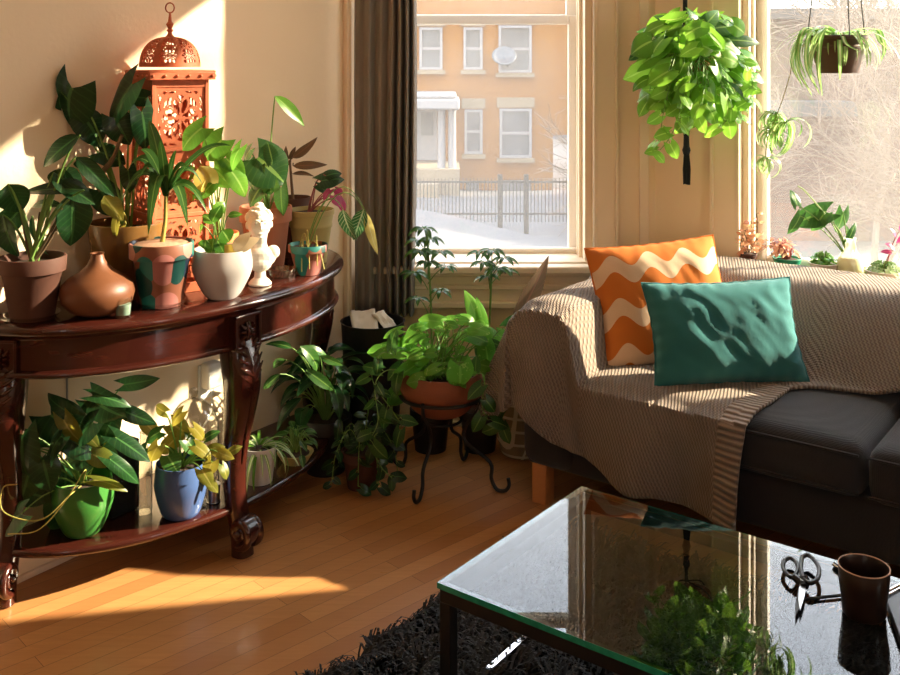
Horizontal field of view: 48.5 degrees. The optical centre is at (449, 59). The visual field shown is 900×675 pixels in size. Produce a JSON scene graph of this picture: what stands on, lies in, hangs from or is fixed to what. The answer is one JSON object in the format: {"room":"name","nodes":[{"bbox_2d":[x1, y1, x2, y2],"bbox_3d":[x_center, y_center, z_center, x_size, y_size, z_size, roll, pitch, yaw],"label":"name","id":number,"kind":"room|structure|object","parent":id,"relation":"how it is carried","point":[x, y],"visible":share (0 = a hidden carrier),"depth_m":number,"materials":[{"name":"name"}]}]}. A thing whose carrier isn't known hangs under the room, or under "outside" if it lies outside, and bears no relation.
{"room":"living room","nodes":[
{"label":"living room","id":0,"kind":"room"},
{"bbox_2d":[51,467,113,538],"bbox_3d":[-1.050,1.272,2.860,0.170,0.155,0.170,0,0,0],"label":"pot","id":1,"kind":"object","parent":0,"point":[85,511],"depth_m":2.80,"materials":[{"name":"green ceramic"}]},
{"bbox_2d":[0,0,342,526],"bbox_3d":[-2.280,0.025,1.535,0.150,2.950,6.400,0,0,35],"label":"wall","id":2,"kind":"structure","parent":0,"point":[258,51],"depth_m":3.39,"materials":[{"name":"paint"}]},
{"bbox_2d":[65,378,67,461],"bbox_3d":[-1.151,1.130,3.011,0.016,0.700,0.008,0,0,-44],"label":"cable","id":3,"kind":"object","parent":2,"relation":"attached to","point":[66,378],"visible":0.23,"depth_m":3.01,"materials":[{"name":"plastic"}]},
{"bbox_2d":[17,405,344,583],"bbox_3d":[-2.207,1.430,1.485,0.026,0.140,6.400,0,0,35],"label":"baseboard","id":4,"kind":"structure","parent":2,"relation":"attached to","point":[28,568],"depth_m":2.91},
{"bbox_2d":[196,359,221,439],"bbox_3d":[-0.830,1.185,3.434,0.063,0.291,0.098,0,0,35],"label":"power adapter","id":5,"kind":"object","parent":2,"relation":"attached to","point":[209,372],"visible":0.85,"depth_m":3.43,"materials":[{"name":"white plastic"}]},
{"bbox_2d":[343,0,354,317],"bbox_3d":[-0.406,-0.045,4.072,0.030,2.810,0.055,0,0,35],"label":"trim","id":6,"kind":"structure","parent":2,"relation":"attached to","point":[348,5],"depth_m":4.06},
{"bbox_2d":[289,206,334,263],"bbox_3d":[-0.495,0.625,3.560,0.168,0.188,0.168,0,0,0],"label":"pot","id":7,"kind":"object","parent":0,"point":[303,217],"depth_m":3.50,"materials":[{"name":"ceramic"}]},
{"bbox_2d":[0,426,899,674],"bbox_3d":[0.205,1.560,0.238,5.412,0.120,7.106,0,0,35],"label":"floor","id":8,"kind":"structure","parent":0,"point":[332,566],"depth_m":2.90,"materials":[{"name":"brown wood"}]},
{"bbox_2d":[0,249,343,608],"bbox_3d":[-0.733,1.110,3.194,0.480,0.780,1.421,0,0,35],"label":"console table","id":9,"kind":"object","parent":8,"relation":"on","point":[66,345],"visible":0.8,"depth_m":2.90,"materials":[{"name":"red wood"}]},
{"bbox_2d":[0,134,114,322],"bbox_3d":[-1.121,0.461,2.790,0.323,0.514,0.182,0,0,0],"label":"potted plant","id":10,"kind":"object","parent":9,"relation":"on","point":[31,278],"visible":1,"depth_m":2.79,"materials":[{"name":"plant"}]},
{"bbox_2d":[0,250,66,322],"bbox_3d":[-1.165,0.632,2.790,0.182,0.172,0.182,0,0,0],"label":"pot","id":11,"kind":"object","parent":10,"relation":"on","point":[31,279],"depth_m":2.73,"materials":[{"name":"ceramic"}]},
{"bbox_2d":[0,375,159,538],"bbox_3d":[-1.046,1.134,2.816,0.431,0.515,0.256,0,0,-19],"label":"potted plant","id":12,"kind":"object","parent":9,"relation":"on","point":[76,497],"visible":0.98,"depth_m":2.79,"materials":[{"name":"green plant"}]},
{"bbox_2d":[58,251,134,317],"bbox_3d":[-1.000,0.632,2.835,0.206,0.172,0.206,0,0,0],"label":"clay vase","id":13,"kind":"object","parent":9,"relation":"on","point":[97,290],"visible":0.97,"depth_m":2.77,"materials":[{"name":"orange ceramic"}]},
{"bbox_2d":[55,63,161,300],"bbox_3d":[-1.007,0.364,3.050,0.260,0.709,0.260,0,0,20],"label":"potted plant","id":14,"kind":"object","parent":9,"relation":"on","point":[112,235],"visible":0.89,"depth_m":3.01,"materials":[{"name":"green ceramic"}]},
{"bbox_2d":[87,216,161,300],"bbox_3d":[-0.990,0.606,3.060,0.230,0.225,0.230,0,0,0],"label":"pot","id":15,"kind":"object","parent":14,"relation":"on","point":[107,236],"depth_m":2.96,"materials":[{"name":"orange ceramic"}]},
{"bbox_2d":[107,435,138,518],"bbox_3d":[-0.998,1.244,2.999,0.094,0.210,0.100,0,0,35],"label":"speaker box","id":16,"kind":"object","parent":9,"relation":"on","point":[123,502],"visible":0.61,"depth_m":2.97,"materials":[{"name":"black plastic"}]},
{"bbox_2d":[115,296,131,317],"bbox_3d":[-0.915,0.691,2.800,0.049,0.055,0.049,0,0,0],"label":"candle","id":17,"kind":"object","parent":9,"relation":"on","point":[125,309],"visible":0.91,"depth_m":2.78,"materials":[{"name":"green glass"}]},
{"bbox_2d":[134,431,152,515],"bbox_3d":[-0.915,1.229,2.985,0.052,0.240,0.052,0,0,0],"label":"glass bottle","id":18,"kind":"object","parent":9,"relation":"on","point":[145,511],"visible":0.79,"depth_m":2.98,"materials":[{"name":"clear glass"}]},
{"bbox_2d":[124,2,216,292],"bbox_3d":[-0.880,0.269,3.147,0.229,0.901,0.222,0,0,-37],"label":"lantern","id":19,"kind":"object","parent":9,"relation":"on","point":[182,81],"visible":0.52,"depth_m":3.09,"materials":[{"name":"orange paint"}]},
{"bbox_2d":[12,414,328,557],"bbox_3d":[-0.761,1.361,3.214,0.403,0.022,1.308,0,0,35],"label":"shelf","id":20,"kind":"object","parent":9,"relation":"attached to","point":[128,529],"depth_m":2.93,"materials":[{"name":"red wood"}]},
{"bbox_2d":[121,120,230,309],"bbox_3d":[-0.805,0.447,2.918,0.302,0.543,0.186,0,0,27],"label":"dracaena","id":21,"kind":"object","parent":9,"relation":"on","point":[161,263],"visible":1,"depth_m":2.90,"materials":[{"name":"leaf"},{"name":"painted ceramic"},{"name":"soil"}]},
{"bbox_2d":[128,236,193,309],"bbox_3d":[-0.848,0.626,2.940,0.186,0.185,0.186,0,0,0],"label":"pot","id":22,"kind":"object","parent":21,"relation":"on","point":[161,263],"depth_m":2.88,"materials":[{"name":"multicoloured ceramic"}]},
{"bbox_2d":[139,403,242,521],"bbox_3d":[-0.775,1.176,2.961,0.314,0.346,0.177,0,0,0],"label":"potted plant","id":23,"kind":"object","parent":9,"relation":"on","point":[181,480],"visible":0.93,"depth_m":2.92,"materials":[{"name":"ceramic"}]},
{"bbox_2d":[169,387,218,493],"bbox_3d":[-0.810,1.192,3.160,0.156,0.314,0.156,0,0,0],"label":"glass cloche","id":24,"kind":"object","parent":9,"relation":"on","point":[207,402],"visible":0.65,"depth_m":3.16,"materials":[{"name":"clear glass"}]},
{"bbox_2d":[178,115,247,244],"bbox_3d":[-0.759,0.443,3.182,0.214,0.551,0.361,0,0,-22],"label":"philodendron","id":25,"kind":"object","parent":9,"relation":"on","point":[228,172],"visible":0.7,"depth_m":3.11,"materials":[{"name":"green plant"}]},
{"bbox_2d":[196,229,238,244],"bbox_3d":[-0.766,0.643,3.300,0.137,0.150,0.137,0,0,0],"label":"pot","id":26,"kind":"object","parent":25,"relation":"on","point":[236,233],"depth_m":3.28,"materials":[{"name":"orange ceramic"}]},
{"bbox_2d":[207,481,220,503],"bbox_3d":[-0.722,1.321,3.055,0.042,0.055,0.042,0,0,0],"label":"tin can","id":27,"kind":"object","parent":9,"relation":"on","point":[212,497],"visible":0.64,"depth_m":3.04,"materials":[{"name":"metal"}]},
{"bbox_2d":[191,201,259,300],"bbox_3d":[-0.690,0.572,3.030,0.181,0.292,0.181,0,0,-32],"label":"bowl planter","id":28,"kind":"object","parent":9,"relation":"on","point":[221,269],"visible":1,"depth_m":2.98,"materials":[{"name":"ceramic"}]},
{"bbox_2d":[245,202,279,286],"bbox_3d":[-0.609,0.588,3.202,0.107,0.261,0.097,0,0,23],"label":"bust","id":29,"kind":"object","parent":9,"relation":"on","point":[259,218],"visible":0.84,"depth_m":3.18,"materials":[{"name":"white ceramic"}]},
{"bbox_2d":[239,96,304,271],"bbox_3d":[-0.617,0.421,3.446,0.221,0.595,0.200,0,0,0],"label":"potted plant","id":30,"kind":"object","parent":9,"relation":"on","point":[265,174],"visible":0.79,"depth_m":3.40,"materials":[{"name":"plant"}]},
{"bbox_2d":[239,202,291,271],"bbox_3d":[-0.637,0.611,3.455,0.182,0.215,0.182,0,0,0],"label":"pot","id":31,"kind":"object","parent":30,"relation":"on","point":[277,235],"depth_m":3.41,"materials":[{"name":"ceramic"}]},
{"bbox_2d":[246,430,298,489],"bbox_3d":[-0.609,1.284,3.218,0.226,0.131,0.288,0,0,-15],"label":"spider plant","id":32,"kind":"object","parent":9,"relation":"on","point":[261,455],"visible":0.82,"depth_m":3.17,"materials":[{"name":"green plant"}]},
{"bbox_2d":[268,265,296,278],"bbox_3d":[-0.556,0.704,3.320,0.098,0.029,0.098,0,0,0],"label":"glass ashtray","id":33,"kind":"object","parent":9,"relation":"on","point":[283,274],"visible":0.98,"depth_m":3.31,"materials":[{"name":"clear glass"}]},
{"bbox_2d":[273,421,317,467],"bbox_3d":[-0.526,1.288,3.356,0.172,0.122,0.180,0,0,0],"label":"plant","id":34,"kind":"object","parent":9,"relation":"on","point":[302,452],"visible":0.88,"depth_m":3.34,"materials":[{"name":"green plant"}]},
{"bbox_2d":[284,137,326,257],"bbox_3d":[-0.569,0.501,3.685,0.176,0.436,0.153,0,0,37],"label":"rubber plant","id":35,"kind":"object","parent":9,"relation":"on","point":[296,200],"visible":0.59,"depth_m":3.66,"materials":[{"name":"plant"}]},
{"bbox_2d":[289,169,345,263],"bbox_3d":[-0.472,0.552,3.560,0.214,0.332,0.168,0,0,0],"label":"begonias","id":36,"kind":"object","parent":9,"relation":"on","point":[303,217],"visible":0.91,"depth_m":3.51,"materials":[{"name":"plant"}]},
{"bbox_2d":[288,186,377,275],"bbox_3d":[-0.395,0.572,3.365,0.299,0.292,0.134,0,0,0],"label":"plant","id":37,"kind":"object","parent":9,"relation":"on","point":[307,255],"visible":1,"depth_m":3.37,"materials":[{"name":"green plant"}]},
{"bbox_2d":[263,341,368,477],"bbox_3d":[-0.474,1.246,3.643,0.431,0.508,0.334,0,0,-41],"label":"potted plant","id":38,"kind":"object","parent":8,"relation":"on","point":[328,421],"visible":0.94,"depth_m":3.58,"materials":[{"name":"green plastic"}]},
{"bbox_2d":[302,406,351,477],"bbox_3d":[-0.455,1.400,3.660,0.192,0.200,0.192,0,0,0],"label":"pot","id":39,"kind":"object","parent":38,"relation":"on","point":[323,423],"depth_m":3.59,"materials":[{"name":"black plastic"}]},
{"bbox_2d":[321,391,406,495],"bbox_3d":[-0.299,1.324,3.526,0.305,0.357,0.268,0,0,0],"label":"trailing ivy","id":40,"kind":"object","parent":8,"relation":"on","point":[363,470],"visible":0.87,"depth_m":3.46,"materials":[{"name":"plant"}]},
{"bbox_2d":[341,444,379,491],"bbox_3d":[-0.310,1.435,3.520,0.145,0.130,0.145,0,0,0],"label":"pot","id":41,"kind":"object","parent":40,"relation":"on","point":[352,462],"depth_m":3.47,"materials":[{"name":"ceramic"}]},
{"bbox_2d":[340,312,404,454],"bbox_3d":[-0.295,1.248,3.820,0.248,0.505,0.248,0,0,0],"label":"waste bin","id":42,"kind":"object","parent":8,"relation":"on","point":[359,339],"visible":0.3,"depth_m":3.72,"materials":[{"name":"black plastic"}]},
{"bbox_2d":[349,308,377,328],"bbox_3d":[-0.325,0.999,3.800,0.100,0.085,0.100,0,0,-17],"label":"paper sheet","id":43,"kind":"object","parent":42,"relation":"in","point":[359,319],"visible":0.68,"depth_m":3.81,"materials":[{"name":"white paper"}]},
{"bbox_2d":[371,310,395,327],"bbox_3d":[-0.251,1.001,3.840,0.075,0.064,0.075,0,0,33],"label":"paper sheet","id":44,"kind":"object","parent":42,"relation":"in","point":[381,316],"visible":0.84,"depth_m":3.84,"materials":[{"name":"white paper"}]},
{"bbox_2d":[399,226,458,454],"bbox_3d":[-0.087,1.070,3.857,0.222,0.860,0.176,0,0,23],"label":"plant","id":45,"kind":"object","parent":8,"relation":"on","point":[439,435],"visible":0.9,"depth_m":3.82,"materials":[{"name":"green plant"}]},
{"bbox_2d":[392,394,510,503],"bbox_3d":[-0.013,1.337,3.579,0.356,0.325,0.378,0,0,-17],"label":"plant stand","id":46,"kind":"object","parent":8,"relation":"on","point":[422,406],"visible":0.77,"depth_m":3.47,"materials":[{"name":"black metal"}]},
{"bbox_2d":[355,290,512,458],"bbox_3d":[-0.028,1.087,3.530,0.599,0.534,0.339,0,0,0],"label":"potted plant","id":47,"kind":"object","parent":46,"relation":"on","point":[427,377],"visible":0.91,"depth_m":3.45,"materials":[{"name":"plant"}]},
{"bbox_2d":[400,372,483,419],"bbox_3d":[-0.030,1.175,3.550,0.300,0.150,0.300,0,0,0],"label":"pot","id":48,"kind":"object","parent":47,"relation":"on","point":[432,390],"depth_m":3.43,"materials":[{"name":"ceramic"}]},
{"bbox_2d":[294,536,618,674],"bbox_3d":[0.774,1.467,1.841,2.474,0.063,1.743,0,0,37],"label":"shag rug","id":49,"kind":"object","parent":8,"relation":"on","point":[412,647],"visible":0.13,"depth_m":2.44,"materials":[{"name":"black carpet"}]},
{"bbox_2d":[485,636,529,673],"bbox_3d":[0.152,1.451,2.460,0.014,0.018,0.203,0,0,38],"label":"chrome bar","id":50,"kind":"object","parent":49,"relation":"on","point":[515,645],"visible":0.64,"depth_m":2.45,"materials":[{"name":"silver metal"}]},
{"bbox_2d":[437,486,899,674],"bbox_3d":[0.741,1.305,1.984,1.459,0.340,0.620,0,0,37],"label":"coffee table","id":51,"kind":"object","parent":49,"relation":"on","point":[618,585],"visible":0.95,"depth_m":2.12,"materials":[{"name":"clear glass"}]},
{"bbox_2d":[781,553,820,616],"bbox_3d":[0.760,1.118,2.136,0.084,0.024,0.249,0,0,10],"label":"scissors","id":52,"kind":"object","parent":51,"relation":"on","point":[803,581],"visible":1,"depth_m":2.16,"materials":[{"name":"black plastic"}]},
{"bbox_2d":[806,594,840,599],"bbox_3d":[0.800,1.131,2.107,0.108,0.007,0.006,0,0,-10],"label":"pencil","id":53,"kind":"object","parent":51,"relation":"on","point":[833,595],"visible":0.78,"depth_m":2.10,"materials":[{"name":"black plastic"}]},
{"bbox_2d":[837,553,890,624],"bbox_3d":[0.847,1.084,2.047,0.101,0.100,0.101,0,0,0],"label":"mug","id":54,"kind":"object","parent":51,"relation":"on","point":[864,580],"visible":1,"depth_m":2.02,"materials":[{"name":"ceramic"}]},
{"bbox_2d":[887,583,899,643],"bbox_3d":[0.938,1.123,2.008,0.121,0.022,0.459,0,0,21],"label":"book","id":55,"kind":"object","parent":51,"relation":"on","point":[893,606],"visible":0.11,"depth_m":2.04,"materials":[{"name":"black paper"}]},
{"bbox_2d":[461,248,519,454],"bbox_3d":[0.153,1.111,3.858,0.237,0.777,0.165,0,0,0],"label":"plant","id":56,"kind":"object","parent":8,"relation":"on","point":[486,444],"visible":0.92,"depth_m":3.82,"materials":[{"name":"green plant"}]},
{"bbox_2d":[496,406,528,459],"bbox_3d":[0.274,1.277,3.817,0.218,0.441,0.210,0,0,43],"label":"basket","id":57,"kind":"object","parent":8,"relation":"on","point":[515,449],"visible":0.28,"depth_m":3.73,"materials":[{"name":"wicker"}]},
{"bbox_2d":[495,256,548,348],"bbox_3d":[0.372,1.111,3.825,0.458,0.778,0.196,0,0,-43],"label":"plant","id":58,"kind":"object","parent":8,"relation":"on","point":[533,289],"visible":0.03,"depth_m":3.66,"materials":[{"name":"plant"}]},
{"bbox_2d":[525,389,899,565],"bbox_3d":[1.379,1.144,3.062,2.235,0.712,0.862,0,0,37],"label":"sofa","id":59,"kind":"object","parent":8,"relation":"on","point":[820,466],"visible":0.31,"depth_m":2.85,"materials":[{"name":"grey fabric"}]},
{"bbox_2d":[475,255,899,530],"bbox_3d":[1.219,1.062,3.164,2.236,0.627,0.961,0,0,37],"label":"knitted throw","id":60,"kind":"object","parent":59,"relation":"on","point":[678,444],"visible":0.73,"depth_m":3.21,"materials":[{"name":"beige fabric"}]},
{"bbox_2d":[584,234,721,365],"bbox_3d":[0.735,0.840,3.468,0.494,0.433,0.245,0,0,-9],"label":"throw cushion","id":61,"kind":"object","parent":60,"relation":"on","point":[617,273],"visible":0.62,"depth_m":3.44,"materials":[{"name":"orange fabric"}]},
{"bbox_2d":[641,276,809,385],"bbox_3d":[0.888,0.880,3.237,0.517,0.318,0.223,0,0,0],"label":"throw cushion","id":62,"kind":"object","parent":60,"relation":"on","point":[735,331],"visible":1,"depth_m":3.18,"materials":[{"name":"teal fabric"}]},
{"bbox_2d":[740,389,899,495],"bbox_3d":[0.950,1.123,3.241,0.901,0.173,0.630,0,0,37],"label":"seat cushion","id":63,"kind":"object","parent":59,"relation":"on","point":[820,442],"depth_m":2.87,"materials":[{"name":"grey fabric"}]},
{"bbox_2d":[869,419,899,508],"bbox_3d":[1.676,1.123,2.697,0.901,0.173,0.630,0,0,37],"label":"seat cushion","id":64,"kind":"object","parent":59,"relation":"on","point":[884,434],"depth_m":2.71,"materials":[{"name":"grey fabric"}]},
{"bbox_2d":[394,0,654,362],"bbox_3d":[0.227,0.025,4.270,1.236,2.950,0.300,0,0,0],"label":"wall","id":65,"kind":"structure","parent":0,"point":[628,10],"depth_m":4.12,"materials":[{"name":"paint"}]},
{"bbox_2d":[399,398,478,425],"bbox_3d":[0.224,1.430,4.105,1.230,0.140,0.030,0,0,0],"label":"baseboard","id":66,"kind":"structure","parent":65,"relation":"attached to","point":[404,408],"depth_m":4.10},
{"bbox_2d":[373,0,648,308],"bbox_3d":[0.243,-0.045,4.228,1.150,2.810,0.365,0,0,0],"label":"window","id":67,"kind":"structure","parent":65,"relation":"in","point":[567,266],"depth_m":4.11,"materials":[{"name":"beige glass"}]},
{"bbox_3d":[0.215,-1.315,4.069,1.190,0.040,0.098,0,0,0],"label":"curtain rod","id":68,"kind":"object","parent":65,"relation":"attached to","visible":0},
{"bbox_2d":[354,0,416,316],"bbox_3d":[-0.261,-0.135,4.044,0.254,2.330,0.087,0,0,0],"label":"curtain","id":69,"kind":"object","parent":68,"relation":"hanging from","point":[385,31],"visible":0.94,"depth_m":4.04,"materials":[{"name":"fabric"}]},
{"bbox_2d":[655,0,742,247],"bbox_3d":[2.647,0.025,2.856,4.400,2.950,0.140,0,0,37],"label":"wall","id":70,"kind":"structure","parent":0,"point":[682,211],"depth_m":4.05,"materials":[{"name":"paint"}]},
{"bbox_2d":[710,0,871,273],"bbox_3d":[1.677,-0.286,3.562,1.600,2.228,0.165,0,0,37],"label":"window","id":71,"kind":"structure","parent":70,"relation":"in","point":[725,152],"depth_m":3.93,"materials":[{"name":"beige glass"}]},
{"bbox_2d":[736,211,763,258],"bbox_3d":[1.159,0.692,3.875,0.121,0.213,0.069,0,0,0],"label":"succulent","id":72,"kind":"object","parent":71,"relation":"on","point":[749,255],"visible":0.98,"depth_m":3.87,"materials":[{"name":"plant"}]},
{"bbox_2d":[740,252,756,258],"bbox_3d":[1.155,0.773,3.875,0.069,0.050,0.069,0,0,0],"label":"pot","id":73,"kind":"object","parent":72,"relation":"on","point":[749,255],"depth_m":3.85,"materials":[{"name":"ceramic"}]},
{"bbox_2d":[755,237,803,264],"bbox_3d":[1.254,0.737,3.809,0.172,0.124,0.136,0,0,22],"label":"succulent","id":74,"kind":"object","parent":71,"relation":"on","point":[785,256],"visible":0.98,"depth_m":3.78,"materials":[{"name":"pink plant"}]},
{"bbox_2d":[772,255,801,264],"bbox_3d":[1.280,0.774,3.800,0.110,0.048,0.110,0,0,0],"label":"pot","id":75,"kind":"object","parent":74,"relation":"on","point":[786,259],"depth_m":3.77,"materials":[{"name":"green ceramic"}]},
{"bbox_2d":[808,250,837,269],"bbox_3d":[1.392,0.753,3.722,0.112,0.090,0.112,0,0,-14],"label":"succulent","id":76,"kind":"object","parent":71,"relation":"on","point":[828,262],"visible":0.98,"depth_m":3.70,"materials":[{"name":"green plant"}]},
{"bbox_2d":[808,260,837,269],"bbox_3d":[1.392,0.776,3.722,0.112,0.045,0.112,0,0,0],"label":"pot","id":77,"kind":"object","parent":76,"relation":"on","point":[828,264],"depth_m":3.69,"materials":[{"name":"ceramic"}]},
{"bbox_2d":[837,237,862,272],"bbox_3d":[1.470,0.726,3.676,0.090,0.145,0.090,0,0,0],"label":"glass vase","id":78,"kind":"object","parent":71,"relation":"on","point":[850,260],"visible":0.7,"depth_m":3.65,"materials":[{"name":"glass"}]},
{"bbox_2d":[787,185,855,251],"bbox_3d":[1.374,0.620,3.686,0.257,0.318,0.056,0,0,0],"label":"pothos cutting","id":79,"kind":"object","parent":78,"relation":"in","point":[814,216],"visible":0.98,"depth_m":3.68,"materials":[{"name":"green plant"}]},
{"bbox_2d":[863,226,899,278],"bbox_3d":[1.564,0.686,3.588,0.153,0.224,0.144,0,0,0],"label":"succulent","id":80,"kind":"object","parent":71,"relation":"on","point":[887,270],"visible":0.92,"depth_m":3.57,"materials":[{"name":"green plant"}]},
{"bbox_2d":[864,268,899,278],"bbox_3d":[1.556,0.776,3.586,0.132,0.045,0.132,0,0,0],"label":"pot","id":81,"kind":"object","parent":80,"relation":"on","point":[887,272],"depth_m":3.55,"materials":[{"name":"white ceramic"}]},
{"bbox_3d":[0.160,-1.510,0.800,8.410,0.120,6.640,0,0,0],"label":"ceiling","id":82,"kind":"structure","parent":0,"visible":0},
{"bbox_2d":[682,0,714,184],"bbox_3d":[0.962,-0.480,3.940,0.153,1.944,0.153,0,0,0],"label":"macrame hanger","id":83,"kind":"object","parent":82,"relation":"hanging from","point":[686,150],"visible":0.38,"depth_m":3.93,"materials":[{"name":"black fabric"}]},
{"bbox_2d":[623,7,764,162],"bbox_3d":[0.938,0.085,3.744,0.426,0.577,0.526,0,0,41],"label":"hanging plant","id":84,"kind":"object","parent":83,"relation":"hanging from","point":[674,72],"visible":1,"depth_m":3.65,"materials":[{"name":"plant"}]},
{"bbox_2d":[691,60,710,82],"bbox_3d":[0.961,0.087,3.940,0.202,0.175,0.202,0,0,0],"label":"pot","id":85,"kind":"object","parent":84,"relation":"on","point":[705,61],"depth_m":3.84,"materials":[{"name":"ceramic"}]},
{"bbox_2d":[808,0,864,35],"bbox_3d":[1.319,-0.763,3.359,0.197,1.371,0.118,0,0,0],"label":"hanger","id":86,"kind":"object","parent":82,"relation":"hanging from","point":[811,0],"visible":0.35,"depth_m":3.41,"materials":[{"name":"black metal"}]},
{"bbox_2d":[751,25,899,178],"bbox_3d":[1.254,0.140,3.405,0.486,0.511,0.367,0,0,0],"label":"spider plant","id":87,"kind":"object","parent":86,"relation":"hanging from","point":[832,50],"visible":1,"depth_m":3.31,"materials":[{"name":"green plant"}]},
{"label":"outside","id":88,"kind":"structure","parent":0,"visible":0},
{"bbox_2d":[415,135,899,267],"bbox_3d":[11.000,3.238,32.750,50.000,1.066,54.500,0,0,0],"label":"snow","id":89,"kind":"object","parent":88,"point":[454,231],"visible":0.01,"depth_m":19.43,"materials":[{"name":"white snow"}]},
{"bbox_2d":[416,0,552,197],"bbox_3d":[-0.238,-1.554,30.600,6.244,10.892,10.800,0,0,0],"label":"house","id":90,"kind":"structure","parent":89,"relation":"on","point":[476,118],"depth_m":28.00,"materials":[{"name":"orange brick"}]},
{"bbox_2d":[492,46,515,66],"bbox_3d":[1.576,-0.092,27.538,0.591,0.578,0.835,0,0,39],"label":"satellite dish","id":91,"kind":"object","parent":90,"relation":"attached to","point":[503,55],"visible":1,"depth_m":27.49,"materials":[{"name":"grey metal"}]},
{"bbox_2d":[416,174,567,233],"bbox_3d":[1.895,3.050,21.000,8.209,1.300,0.100,0,0,0],"label":"iron fence","id":92,"kind":"object","parent":89,"relation":"on","point":[500,181],"visible":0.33,"depth_m":20.99,"materials":[{"name":"black iron"}]},
{"bbox_2d":[553,0,567,135],"bbox_3d":[7.300,-4.400,49.000,9.400,16.200,6.000,0,0,0],"label":"house","id":93,"kind":"structure","parent":89,"relation":"on","point":[560,40],"depth_m":46.00,"materials":[{"name":"yellow brick"}]},
{"bbox_2d":[526,33,828,236],"bbox_3d":[3.615,1.348,16.537,5.228,4.315,3.504,0,0,-22],"label":"bare tree","id":94,"kind":"object","parent":89,"relation":"on","point":[564,170],"visible":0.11,"depth_m":15.97,"materials":[{"name":"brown plant"}]},
{"bbox_2d":[770,8,899,241],"bbox_3d":[11.050,1.350,22.800,10.100,4.700,8.400,0,0,0],"label":"house","id":95,"kind":"structure","parent":89,"relation":"on","point":[782,211],"depth_m":19.50,"materials":[{"name":"brick"}]},
{"bbox_2d":[770,0,899,264],"bbox_3d":[4.776,1.025,10.306,3.861,4.969,4.439,0,0,16],"label":"bare tree","id":96,"kind":"object","parent":89,"relation":"on","point":[868,135],"visible":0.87,"depth_m":9.99,"materials":[{"name":"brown plant"}]},
{"bbox_2d":[770,0,899,261],"bbox_3d":[6.690,-0.950,16.395,7.266,8.939,7.881,0,0,36],"label":"bare tree","id":97,"kind":"object","parent":89,"relation":"on","point":[842,5],"visible":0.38,"depth_m":15.47,"materials":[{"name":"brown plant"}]},
{"bbox_2d":[806,0,899,263],"bbox_3d":[7.215,0.200,12.237,5.107,6.622,6.890,0,0,9],"label":"bare tree","id":98,"kind":"object","parent":89,"relation":"on","point":[893,31],"visible":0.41,"depth_m":13.97,"materials":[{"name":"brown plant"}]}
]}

